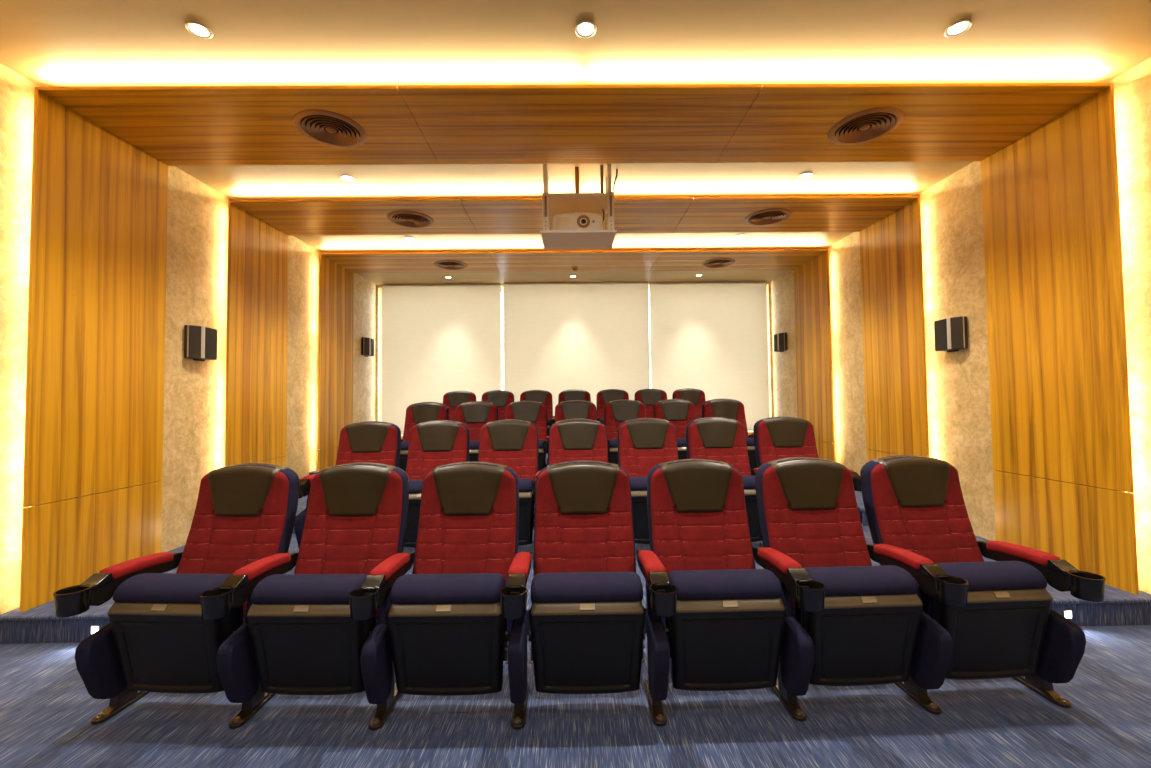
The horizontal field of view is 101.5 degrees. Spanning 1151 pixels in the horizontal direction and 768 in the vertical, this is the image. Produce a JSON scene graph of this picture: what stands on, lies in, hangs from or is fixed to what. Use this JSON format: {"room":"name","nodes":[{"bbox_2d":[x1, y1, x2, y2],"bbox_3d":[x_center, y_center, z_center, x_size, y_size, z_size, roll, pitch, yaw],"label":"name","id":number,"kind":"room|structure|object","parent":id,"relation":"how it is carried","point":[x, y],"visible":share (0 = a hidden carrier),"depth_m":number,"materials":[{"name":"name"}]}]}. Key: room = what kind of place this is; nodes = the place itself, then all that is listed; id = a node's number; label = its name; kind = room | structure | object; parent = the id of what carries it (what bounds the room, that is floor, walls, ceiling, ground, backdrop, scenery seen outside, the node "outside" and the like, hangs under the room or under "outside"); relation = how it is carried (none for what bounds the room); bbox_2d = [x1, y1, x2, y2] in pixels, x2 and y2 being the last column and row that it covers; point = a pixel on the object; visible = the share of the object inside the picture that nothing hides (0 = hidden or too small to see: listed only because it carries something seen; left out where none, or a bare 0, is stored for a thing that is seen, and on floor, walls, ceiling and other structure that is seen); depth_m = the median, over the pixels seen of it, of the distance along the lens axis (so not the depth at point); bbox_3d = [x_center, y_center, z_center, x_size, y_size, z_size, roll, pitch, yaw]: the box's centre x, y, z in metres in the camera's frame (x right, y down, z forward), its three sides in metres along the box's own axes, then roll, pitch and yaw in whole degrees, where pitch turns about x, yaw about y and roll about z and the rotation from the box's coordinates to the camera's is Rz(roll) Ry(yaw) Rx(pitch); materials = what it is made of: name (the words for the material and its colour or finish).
{"room":"auditorium","nodes":[
{"label":"auditorium","id":0,"kind":"room"},
{"bbox_2d":[0,63,375,613],"bbox_3d":[-3.275,-0.169,2.758,0.120,3.456,10.370,-1,-2,-1],"label":"wall","id":1,"kind":"structure","parent":0,"point":[197,213],"depth_m":3.86,"materials":[{"name":"beige"}]},
{"bbox_2d":[184,325,216,360],"bbox_3d":[-3.176,-0.341,4.001,0.109,0.284,0.267,-1,-2,-1],"label":"wall speaker","id":2,"kind":"object","parent":1,"relation":"attached to","point":[200,342],"visible":1,"depth_m":3.94,"materials":[{"name":"black plastic"}]},
{"bbox_2d":[188,325,200,357],"bbox_3d":[-3.158,-0.352,3.904,0.006,0.262,0.084,-2,-2,33],"label":"grille","id":3,"kind":"object","parent":2,"relation":"attached to","point":[194,332],"depth_m":3.90,"materials":[{"name":"black fabric"}]},
{"bbox_2d":[205,327,216,359],"bbox_3d":[-3.135,-0.347,4.043,0.007,0.262,0.156,0,-2,-5],"label":"grille","id":4,"kind":"object","parent":2,"relation":"attached to","point":[210,333],"depth_m":4.05,"materials":[{"name":"black fabric"}]},
{"bbox_2d":[361,337,373,356],"bbox_3d":[-3.214,-0.569,7.301,0.109,0.284,0.267,-1,-2,-1],"label":"wall speaker","id":5,"kind":"object","parent":1,"relation":"attached to","point":[367,344],"visible":1,"depth_m":7.21,"materials":[{"name":"black"}]},
{"bbox_2d":[364,337,368,354],"bbox_3d":[-3.196,-0.579,7.204,0.006,0.262,0.084,-2,-2,33],"label":"grille","id":6,"kind":"object","parent":5,"relation":"attached to","point":[366,340],"depth_m":7.20,"materials":[{"name":"black"}]},
{"bbox_2d":[371,338,373,355],"bbox_3d":[-3.173,-0.575,7.342,0.007,0.262,0.156,0,-2,-5],"label":"grille","id":7,"kind":"object","parent":5,"relation":"attached to","point":[372,340],"depth_m":7.35,"materials":[{"name":"black fabric"}]},
{"bbox_2d":[309,454,547,474],"bbox_3d":[0.018,1.150,6.711,6.524,0.160,1.950,-1,-2,-1],"label":"floor","id":8,"kind":"structure","parent":0,"point":[316,471],"depth_m":5.77,"materials":[{"name":"blue carpet"}]},
{"bbox_2d":[443,391,475,420],"bbox_3d":[-1.765,0.589,6.720,0.596,1.000,0.691,-1,-2,-1],"label":"seat","id":9,"kind":"object","parent":8,"relation":"on","point":[452,399],"visible":0.18,"depth_m":6.93,"materials":[{"name":"leather"}]},
{"bbox_2d":[481,390,513,419],"bbox_3d":[-1.195,0.583,6.726,0.596,1.000,0.691,-1,-2,-1],"label":"seat","id":10,"kind":"object","parent":8,"relation":"on","point":[501,399],"visible":0.2,"depth_m":6.94,"materials":[{"name":"leather"}]},
{"bbox_2d":[520,390,552,453],"bbox_3d":[-0.625,0.577,6.732,0.596,1.000,0.691,-1,-2,-1],"label":"seat","id":11,"kind":"object","parent":8,"relation":"on","point":[543,396],"visible":0.19,"depth_m":6.95,"materials":[{"name":"leather"}]},
{"bbox_2d":[550,389,590,424],"bbox_3d":[-0.055,0.571,6.738,0.596,1.000,0.691,-1,-2,-1],"label":"seat","id":12,"kind":"object","parent":8,"relation":"on","point":[574,394],"visible":0.18,"depth_m":6.96,"materials":[{"name":"leather"}]},
{"bbox_2d":[318,249,833,471],"bbox_3d":[0.007,-0.330,6.288,6.524,2.770,0.887,-1,-2,-1],"label":"wood paneling","id":13,"kind":"structure","parent":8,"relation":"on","point":[810,267],"depth_m":6.20,"materials":[{"name":"brown wood"}]},
{"bbox_2d":[434,260,467,269],"bbox_3d":[-1.680,-1.601,6.360,0.444,0.019,0.444,-1,-2,-1],"label":"air diffuser","id":14,"kind":"object","parent":13,"relation":"attached to","point":[444,264],"visible":1,"depth_m":6.33,"materials":[{"name":"brown paint"}]},
{"bbox_2d":[701,258,734,267],"bbox_3d":[1.938,-1.639,6.399,0.444,0.019,0.444,-1,-2,-1],"label":"air diffuser","id":15,"kind":"object","parent":13,"relation":"attached to","point":[717,262],"visible":1,"depth_m":6.37,"materials":[{"name":"brown paint"}]},
{"bbox_2d":[596,389,628,423],"bbox_3d":[0.515,0.565,6.744,0.596,1.000,0.691,-1,-2,-1],"label":"seat","id":16,"kind":"object","parent":8,"relation":"on","point":[604,397],"visible":0.25,"depth_m":6.96,"materials":[{"name":"leather"}]},
{"bbox_2d":[635,389,666,417],"bbox_3d":[1.085,0.559,6.750,0.596,1.000,0.691,-1,-2,-1],"label":"seat","id":17,"kind":"object","parent":8,"relation":"on","point":[648,397],"visible":0.22,"depth_m":6.96,"materials":[{"name":"leather"}]},
{"bbox_2d":[672,388,705,418],"bbox_3d":[1.702,0.552,6.756,0.679,1.000,0.688,-1,-2,-1],"label":"seat","id":18,"kind":"object","parent":8,"relation":"on","point":[696,396],"visible":0.17,"depth_m":6.97,"materials":[{"name":"leather"}]},
{"bbox_2d":[376,282,773,439],"bbox_3d":[-0.008,-0.195,7.856,6.524,2.936,0.250,-1,-2,-1],"label":"wall","id":19,"kind":"structure","parent":0,"point":[768,284],"depth_m":7.77,"materials":[{"name":"beige paint"}]},
{"bbox_2d":[381,287,752,434],"bbox_3d":[-0.011,-0.395,7.908,6.450,2.440,0.070,-1,-2,-1],"label":"window","id":20,"kind":"structure","parent":19,"relation":"in","point":[648,287],"depth_m":7.85,"materials":[{"name":"white glass"}]},
{"bbox_2d":[382,284,501,433],"bbox_3d":[-2.176,-0.412,7.681,1.935,2.445,0.056,-1,-2,-1],"label":"wall panel","id":21,"kind":"object","parent":20,"relation":"attached to","point":[438,339],"visible":0.7,"depth_m":7.67,"materials":[{"name":"beige fabric"}]},
{"bbox_2d":[649,282,769,429],"bbox_3d":[2.193,-0.458,7.728,1.935,2.445,0.056,-1,-2,-1],"label":"wall panel","id":22,"kind":"object","parent":20,"relation":"attached to","point":[711,338],"visible":0.81,"depth_m":7.72,"materials":[{"name":"beige fabric"}]},
{"bbox_2d":[503,282,649,415],"bbox_3d":[0.021,-0.439,7.675,2.370,2.452,0.056,-1,-2,-1],"label":"wall panel","id":23,"kind":"object","parent":19,"relation":"attached to","point":[591,337],"visible":0.69,"depth_m":7.67,"materials":[{"name":"beige fabric"}]},
{"bbox_2d":[0,0,1150,284],"bbox_3d":[0.029,-1.882,2.800,6.764,0.100,10.470,-1,-2,-1],"label":"ceiling","id":24,"kind":"structure","parent":0,"point":[48,43],"depth_m":2.64,"materials":[{"name":"beige paint"}]},
{"bbox_2d":[185,21,212,38],"bbox_3d":[-1.937,-1.820,2.422,0.114,0.007,0.114,-1,-2,-1],"label":"recessed light","id":25,"kind":"object","parent":24,"relation":"in","point":[200,30],"visible":1,"depth_m":2.42,"materials":[{"name":"beige glass"}]},
{"bbox_2d":[340,175,354,180],"bbox_3d":[-1.959,-1.766,4.041,0.114,0.007,0.114,-1,-2,-1],"label":"recessed light","id":26,"kind":"object","parent":24,"relation":"in","point":[343,177],"visible":1,"depth_m":4.04,"materials":[{"name":"beige"}]},
{"bbox_2d":[540,164,617,248],"bbox_3d":[0.037,-1.495,3.950,0.640,0.602,0.426,-1,-2,-1],"label":"lift","id":27,"kind":"object","parent":24,"relation":"hanging from","point":[601,203],"visible":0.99,"depth_m":3.86,"materials":[{"name":"beige metal"}]},
{"bbox_2d":[553,212,602,229],"bbox_3d":[0.018,-1.294,3.901,0.410,0.172,0.280,-1,-2,-1],"label":"projector","id":28,"kind":"object","parent":27,"relation":"on","point":[563,221],"visible":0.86,"depth_m":3.77,"materials":[{"name":"white plastic"}]},
{"bbox_2d":[575,20,596,37],"bbox_3d":[0.053,-1.841,2.443,0.114,0.007,0.114,-1,-2,-1],"label":"recessed light","id":29,"kind":"object","parent":24,"relation":"in","point":[585,28],"visible":1,"depth_m":2.44,"materials":[{"name":"beige glass"}]},
{"bbox_2d":[798,172,812,178],"bbox_3d":[1.996,-1.807,4.083,0.114,0.007,0.114,-1,-2,-1],"label":"recessed light","id":30,"kind":"object","parent":24,"relation":"in","point":[807,174],"visible":1,"depth_m":4.08,"materials":[{"name":"beige"}]},
{"bbox_2d":[944,19,971,36],"bbox_3d":[2.003,-1.861,2.464,0.114,0.007,0.114,-1,-2,-1],"label":"recessed light","id":31,"kind":"object","parent":24,"relation":"in","point":[961,26],"visible":1,"depth_m":2.46,"materials":[{"name":"beige"}]},
{"bbox_2d":[0,625,1150,767],"bbox_3d":[0.092,1.375,0.095,6.724,0.120,5.080,-1,-2,-1],"label":"floor","id":32,"kind":"structure","parent":0,"point":[47,710],"depth_m":1.89,"materials":[{"name":"blue carpet"}]},
{"bbox_2d":[53,463,298,724],"bbox_3d":[-1.733,0.903,2.137,0.596,1.000,0.691,-1,-2,3],"label":"seat","id":33,"kind":"object","parent":32,"relation":"on","point":[156,638],"visible":0.93,"depth_m":1.98,"materials":[{"name":"red fabric"}]},
{"bbox_2d":[113,573,242,634],"bbox_3d":[-1.691,1.044,2.010,0.462,0.448,0.184,-1,-2,3],"label":"seat cushion","id":34,"kind":"object","parent":33,"relation":"on","point":[145,603],"depth_m":1.93,"materials":[{"name":"blue fabric"}]},
{"bbox_2d":[200,462,408,728],"bbox_3d":[-1.146,0.895,2.111,0.596,1.000,0.691,-1,-2,1],"label":"seat","id":35,"kind":"object","parent":32,"relation":"on","point":[298,635],"visible":0.93,"depth_m":1.95,"materials":[{"name":"red fabric"}]},
{"bbox_2d":[251,574,375,635],"bbox_3d":[-1.100,1.037,1.986,0.462,0.448,0.184,-1,-2,1],"label":"seat cushion","id":36,"kind":"object","parent":35,"relation":"on","point":[283,604],"depth_m":1.91,"materials":[{"name":"blue fabric"}]},
{"bbox_2d":[348,462,518,730],"bbox_3d":[-0.574,0.889,2.098,0.596,1.000,0.691,-1,-2,0],"label":"seat","id":37,"kind":"object","parent":32,"relation":"on","point":[440,629],"visible":0.97,"depth_m":1.94,"materials":[{"name":"red fabric"}]},
{"bbox_2d":[390,573,506,631],"bbox_3d":[-0.526,1.030,1.974,0.462,0.448,0.184,-1,-2,0],"label":"seat cushion","id":38,"kind":"object","parent":37,"relation":"on","point":[419,602],"depth_m":1.89,"materials":[{"name":"blue fabric"}]},
{"bbox_2d":[499,460,645,729],"bbox_3d":[-0.002,0.883,2.097,0.596,1.000,0.691,-1,-2,-1],"label":"seat","id":39,"kind":"object","parent":32,"relation":"on","point":[587,612],"visible":1,"depth_m":1.93,"materials":[{"name":"red fabric"}]},
{"bbox_2d":[531,572,642,602],"bbox_3d":[0.048,1.024,1.974,0.462,0.448,0.184,-1,-2,-1],"label":"seat cushion","id":40,"kind":"object","parent":39,"relation":"on","point":[572,587],"depth_m":1.91,"materials":[{"name":"blue fabric"}]},
{"bbox_2d":[636,459,785,726],"bbox_3d":[0.570,0.877,2.109,0.596,1.000,0.691,-1,-2,-1],"label":"seat","id":41,"kind":"object","parent":32,"relation":"on","point":[725,615],"visible":1,"depth_m":1.95,"materials":[{"name":"red fabric"}]},
{"bbox_2d":[752,457,922,721],"bbox_3d":[1.142,0.871,2.133,0.596,1.000,0.691,-1,-2,-2],"label":"seat","id":42,"kind":"object","parent":32,"relation":"on","point":[855,622],"visible":0.98,"depth_m":1.97,"materials":[{"name":"red fabric"}]},
{"bbox_2d":[795,565,917,627],"bbox_3d":[1.196,1.012,2.010,0.462,0.448,0.184,-1,-2,-2],"label":"seat cushion","id":43,"kind":"object","parent":42,"relation":"on","point":[882,596],"depth_m":1.93,"materials":[{"name":"blue fabric"}]},
{"bbox_2d":[860,455,1105,714],"bbox_3d":[1.761,0.866,2.170,0.679,1.000,0.688,-1,-2,-3],"label":"seat","id":44,"kind":"object","parent":32,"relation":"on","point":[979,619],"visible":0.98,"depth_m":2.01,"materials":[{"name":"red fabric"}]},
{"bbox_2d":[919,561,1046,618],"bbox_3d":[1.769,1.008,2.047,0.462,0.448,0.184,-1,-2,-3],"label":"seat cushion","id":45,"kind":"object","parent":44,"relation":"on","point":[996,589],"depth_m":1.97,"materials":[{"name":"blue fabric"}]},
{"bbox_2d":[0,526,1150,642],"bbox_3d":[0.056,1.353,3.405,6.524,0.160,1.575,-1,-2,-1],"label":"floor","id":46,"kind":"structure","parent":0,"point":[39,624],"depth_m":2.67,"materials":[{"name":"blue carpet"}]},
{"bbox_2d":[91,626,99,633],"bbox_3d":[-2.660,1.363,2.606,0.046,0.048,0.006,-1,-2,-1],"label":"step light","id":47,"kind":"object","parent":46,"relation":"attached to","point":[94,629],"visible":0.71,"depth_m":2.60,"materials":[{"name":"white paint"}]},
{"bbox_2d":[294,421,400,547],"bbox_3d":[-1.729,0.798,3.591,0.596,1.000,0.691,-1,-2,-1],"label":"seat","id":48,"kind":"object","parent":46,"relation":"on","point":[366,441],"visible":0.27,"depth_m":3.79,"materials":[{"name":"red fabric"}]},
{"bbox_2d":[404,420,469,547],"bbox_3d":[-1.159,0.792,3.597,0.596,1.000,0.691,-1,-2,-1],"label":"seat","id":49,"kind":"object","parent":46,"relation":"on","point":[432,444],"visible":0.44,"depth_m":3.79,"materials":[{"name":"red fabric"}]},
{"bbox_2d":[409,480,422,493],"bbox_3d":[-1.109,0.933,3.474,0.462,0.448,0.184,-1,-2,-1],"label":"seat cushion","id":50,"kind":"object","parent":49,"relation":"on","point":[415,486],"depth_m":3.40,"materials":[{"name":"blue fabric"}]},
{"bbox_2d":[478,419,538,545],"bbox_3d":[-0.589,0.786,3.603,0.596,1.000,0.691,-1,-2,-1],"label":"seat","id":51,"kind":"object","parent":46,"relation":"on","point":[514,444],"visible":0.54,"depth_m":3.79,"materials":[{"name":"red fabric"}]},
{"bbox_2d":[518,478,533,511],"bbox_3d":[-0.539,0.927,3.480,0.462,0.448,0.184,-1,-2,-1],"label":"seat cushion","id":52,"kind":"object","parent":51,"relation":"on","point":[526,497],"depth_m":3.40,"materials":[{"name":"blue fabric"}]},
{"bbox_2d":[532,419,608,495],"bbox_3d":[-0.019,0.780,3.610,0.596,1.000,0.691,-1,-2,-1],"label":"seat","id":53,"kind":"object","parent":46,"relation":"on","point":[569,439],"visible":0.26,"depth_m":3.81,"materials":[{"name":"red fabric"}]},
{"bbox_2d":[20,83,1138,611],"bbox_3d":[0.041,-0.277,3.175,6.524,3.083,0.892,-1,-2,-1],"label":"wood paneling","id":54,"kind":"structure","parent":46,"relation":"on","point":[1047,152],"depth_m":3.08,"materials":[{"name":"brown wood"}]},
{"bbox_2d":[293,109,366,147],"bbox_3d":[-1.647,-1.707,3.172,0.444,0.019,0.444,-1,-2,-1],"label":"air diffuser","id":55,"kind":"object","parent":54,"relation":"attached to","point":[330,128],"visible":1,"depth_m":3.15,"materials":[{"name":"brown paint"}]},
{"bbox_2d":[828,107,903,144],"bbox_3d":[1.972,-1.745,3.211,0.444,0.019,0.444,-1,-2,-1],"label":"air diffuser","id":56,"kind":"object","parent":54,"relation":"attached to","point":[867,125],"visible":1,"depth_m":3.18,"materials":[{"name":"brown paint"}]},
{"bbox_2d":[618,418,678,543],"bbox_3d":[0.550,0.774,3.616,0.596,1.000,0.691,-1,-2,-1],"label":"seat","id":57,"kind":"object","parent":46,"relation":"on","point":[643,443],"visible":0.51,"depth_m":3.80,"materials":[{"name":"red fabric"}]},
{"bbox_2d":[630,477,646,490],"bbox_3d":[0.601,0.915,3.492,0.462,0.448,0.184,-1,-2,-1],"label":"seat cushion","id":58,"kind":"object","parent":57,"relation":"on","point":[637,483],"depth_m":3.42,"materials":[{"name":"blue fabric"}]},
{"bbox_2d":[686,417,761,541],"bbox_3d":[1.121,0.768,3.622,0.596,1.000,0.691,-1,-2,-1],"label":"seat","id":59,"kind":"object","parent":46,"relation":"on","point":[721,439],"visible":0.4,"depth_m":3.82,"materials":[{"name":"red fabric"}]},
{"bbox_2d":[742,475,755,488],"bbox_3d":[1.171,0.909,3.498,0.462,0.448,0.184,-1,-2,-1],"label":"seat cushion","id":60,"kind":"object","parent":59,"relation":"on","point":[748,481],"depth_m":3.42,"materials":[{"name":"blue fabric"}]},
{"bbox_2d":[751,416,862,546],"bbox_3d":[1.738,0.761,3.628,0.679,1.000,0.688,-1,-2,-1],"label":"seat","id":61,"kind":"object","parent":46,"relation":"on","point":[780,437],"visible":0.32,"depth_m":3.83,"materials":[{"name":"red fabric"}]},
{"bbox_2d":[1063,610,1071,618],"bbox_3d":[2.789,1.305,2.664,0.046,0.048,0.006,-1,-2,-1],"label":"step light","id":62,"kind":"object","parent":46,"relation":"attached to","point":[1067,613],"visible":0.82,"depth_m":2.66,"materials":[{"name":"white paint"}]},
{"bbox_2d":[292,491,868,533],"bbox_3d":[0.038,1.252,4.964,6.524,0.160,1.575,-1,-2,-1],"label":"floor","id":63,"kind":"structure","parent":0,"point":[302,502],"depth_m":4.47,"materials":[{"name":"blue carpet"}]},
{"bbox_2d":[399,402,448,471],"bbox_3d":[-1.747,0.697,5.140,0.596,1.000,0.691,-1,-2,-1],"label":"seat","id":64,"kind":"object","parent":63,"relation":"on","point":[416,413],"visible":0.34,"depth_m":5.35,"materials":[{"name":"red fabric"}]},
{"bbox_2d":[401,442,408,449],"bbox_3d":[-1.697,0.838,5.016,0.462,0.448,0.184,-1,-2,-1],"label":"seat cushion","id":65,"kind":"object","parent":64,"relation":"on","point":[404,445],"depth_m":4.94,"materials":[{"name":"blue fabric"}]},
{"bbox_2d":[455,401,497,461],"bbox_3d":[-1.177,0.691,5.146,0.596,1.000,0.691,-1,-2,-1],"label":"seat","id":66,"kind":"object","parent":63,"relation":"on","point":[475,414],"visible":0.21,"depth_m":5.35,"materials":[{"name":"red fabric"}]},
{"bbox_2d":[470,441,478,448],"bbox_3d":[-1.127,0.832,5.023,0.462,0.448,0.184,-1,-2,-1],"label":"seat cushion","id":67,"kind":"object","parent":66,"relation":"on","point":[473,444],"depth_m":4.95,"materials":[{"name":"blue fabric"}]},
{"bbox_2d":[505,401,547,470],"bbox_3d":[-0.607,0.684,5.153,0.596,1.000,0.691,-1,-2,-1],"label":"seat","id":68,"kind":"object","parent":63,"relation":"on","point":[535,412],"visible":0.3,"depth_m":5.36,"materials":[{"name":"red fabric"}]},
{"bbox_2d":[538,440,544,451],"bbox_3d":[-0.557,0.826,5.029,0.462,0.448,0.184,-1,-2,-1],"label":"seat cushion","id":69,"kind":"object","parent":68,"relation":"on","point":[541,443],"depth_m":4.96,"materials":[{"name":"blue fabric"}]},
{"bbox_2d":[544,400,596,465],"bbox_3d":[-0.037,0.678,5.159,0.596,1.000,0.691,-1,-2,-1],"label":"seat","id":70,"kind":"object","parent":63,"relation":"on","point":[572,409],"visible":0.23,"depth_m":5.38,"materials":[{"name":"leather"}]},
{"bbox_2d":[225,196,928,466],"bbox_3d":[0.024,-0.302,4.731,6.524,2.930,0.885,-1,-2,-1],"label":"wood paneling","id":71,"kind":"structure","parent":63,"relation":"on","point":[889,227],"depth_m":4.66,"materials":[{"name":"brown wood"}]},
{"bbox_2d":[387,211,433,227],"bbox_3d":[-1.663,-1.654,4.756,0.444,0.019,0.444,-1,-2,-1],"label":"air diffuser","id":72,"kind":"object","parent":71,"relation":"attached to","point":[411,219],"visible":1,"depth_m":4.73,"materials":[{"name":"brown paint"}]},
{"bbox_2d":[744,208,790,225],"bbox_3d":[1.955,-1.692,4.795,0.444,0.019,0.444,-1,-2,-1],"label":"air diffuser","id":73,"kind":"object","parent":71,"relation":"attached to","point":[773,215],"visible":1,"depth_m":4.77,"materials":[{"name":"brown paint"}]},
{"bbox_2d":[604,400,646,464],"bbox_3d":[0.533,0.672,5.165,0.596,1.000,0.691,-1,-2,-1],"label":"seat","id":74,"kind":"object","parent":63,"relation":"on","point":[616,412],"visible":0.39,"depth_m":5.37,"materials":[{"name":"red fabric"}]},
{"bbox_2d":[608,439,617,450],"bbox_3d":[0.583,0.814,5.041,0.462,0.448,0.184,-1,-2,-1],"label":"seat cushion","id":75,"kind":"object","parent":74,"relation":"on","point":[613,443],"depth_m":4.96,"materials":[{"name":"blue fabric"}]},
{"bbox_2d":[653,399,695,459],"bbox_3d":[1.103,0.666,5.171,0.596,1.000,0.691,-1,-2,-1],"label":"seat","id":76,"kind":"object","parent":63,"relation":"on","point":[678,412],"visible":0.37,"depth_m":5.38,"materials":[{"name":"red fabric"}]},
{"bbox_2d":[677,438,685,446],"bbox_3d":[1.153,0.808,5.047,0.462,0.448,0.184,-1,-2,-1],"label":"seat cushion","id":77,"kind":"object","parent":76,"relation":"on","point":[681,442],"depth_m":4.97,"materials":[{"name":"blue fabric"}]},
{"bbox_2d":[702,399,757,468],"bbox_3d":[1.720,0.660,5.177,0.679,1.000,0.688,-1,-2,-1],"label":"seat","id":78,"kind":"object","parent":63,"relation":"on","point":[724,408],"visible":0.32,"depth_m":5.39,"materials":[{"name":"red fabric"}]},
{"bbox_2d":[746,437,753,445],"bbox_3d":[1.723,0.802,5.053,0.462,0.448,0.184,-1,-2,-1],"label":"seat cushion","id":79,"kind":"object","parent":78,"relation":"on","point":[750,440],"depth_m":4.98,"materials":[{"name":"blue fabric"}]},
{"bbox_2d":[770,57,1150,593],"bbox_3d":[3.368,-0.238,2.830,0.120,3.456,10.370,-1,-2,-1],"label":"wall","id":80,"kind":"structure","parent":0,"point":[952,235],"depth_m":3.95,"materials":[{"name":"beige paint"}]},
{"bbox_2d":[774,333,786,351],"bbox_3d":[3.200,-0.646,7.370,0.109,0.284,0.267,-1,-2,-1],"label":"wall speaker","id":81,"kind":"object","parent":80,"relation":"attached to","point":[780,339],"visible":1,"depth_m":7.30,"materials":[{"name":"black"}]},
{"bbox_2d":[774,334,777,350],"bbox_3d":[3.158,-0.651,7.411,0.007,0.262,0.156,-1,-2,3],"label":"grille","id":82,"kind":"object","parent":81,"relation":"attached to","point":[776,335],"depth_m":7.38,"materials":[{"name":"black fabric"}]},
{"bbox_2d":[779,333,783,349],"bbox_3d":[3.183,-0.656,7.273,0.006,0.262,0.084,1,-2,-34],"label":"grille","id":83,"kind":"object","parent":81,"relation":"attached to","point":[781,335],"depth_m":7.27,"materials":[{"name":"black fabric"}]},
{"bbox_2d":[934,316,967,351],"bbox_3d":[3.238,-0.423,4.071,0.109,0.284,0.267,-1,-2,-1],"label":"wall speaker","id":84,"kind":"object","parent":80,"relation":"attached to","point":[951,335],"visible":1,"depth_m":4.01,"materials":[{"name":"black plastic"}]},
{"bbox_2d":[934,319,947,350],"bbox_3d":[3.196,-0.428,4.112,0.007,0.262,0.156,-1,-2,3],"label":"grille","id":85,"kind":"object","parent":84,"relation":"attached to","point":[940,326],"depth_m":4.10,"materials":[{"name":"black fabric"}]},
{"bbox_2d":[950,317,963,348],"bbox_3d":[3.221,-0.433,3.974,0.006,0.262,0.084,1,-2,-34],"label":"grille","id":86,"kind":"object","parent":84,"relation":"attached to","point":[956,323],"depth_m":3.97,"materials":[{"name":"black"}]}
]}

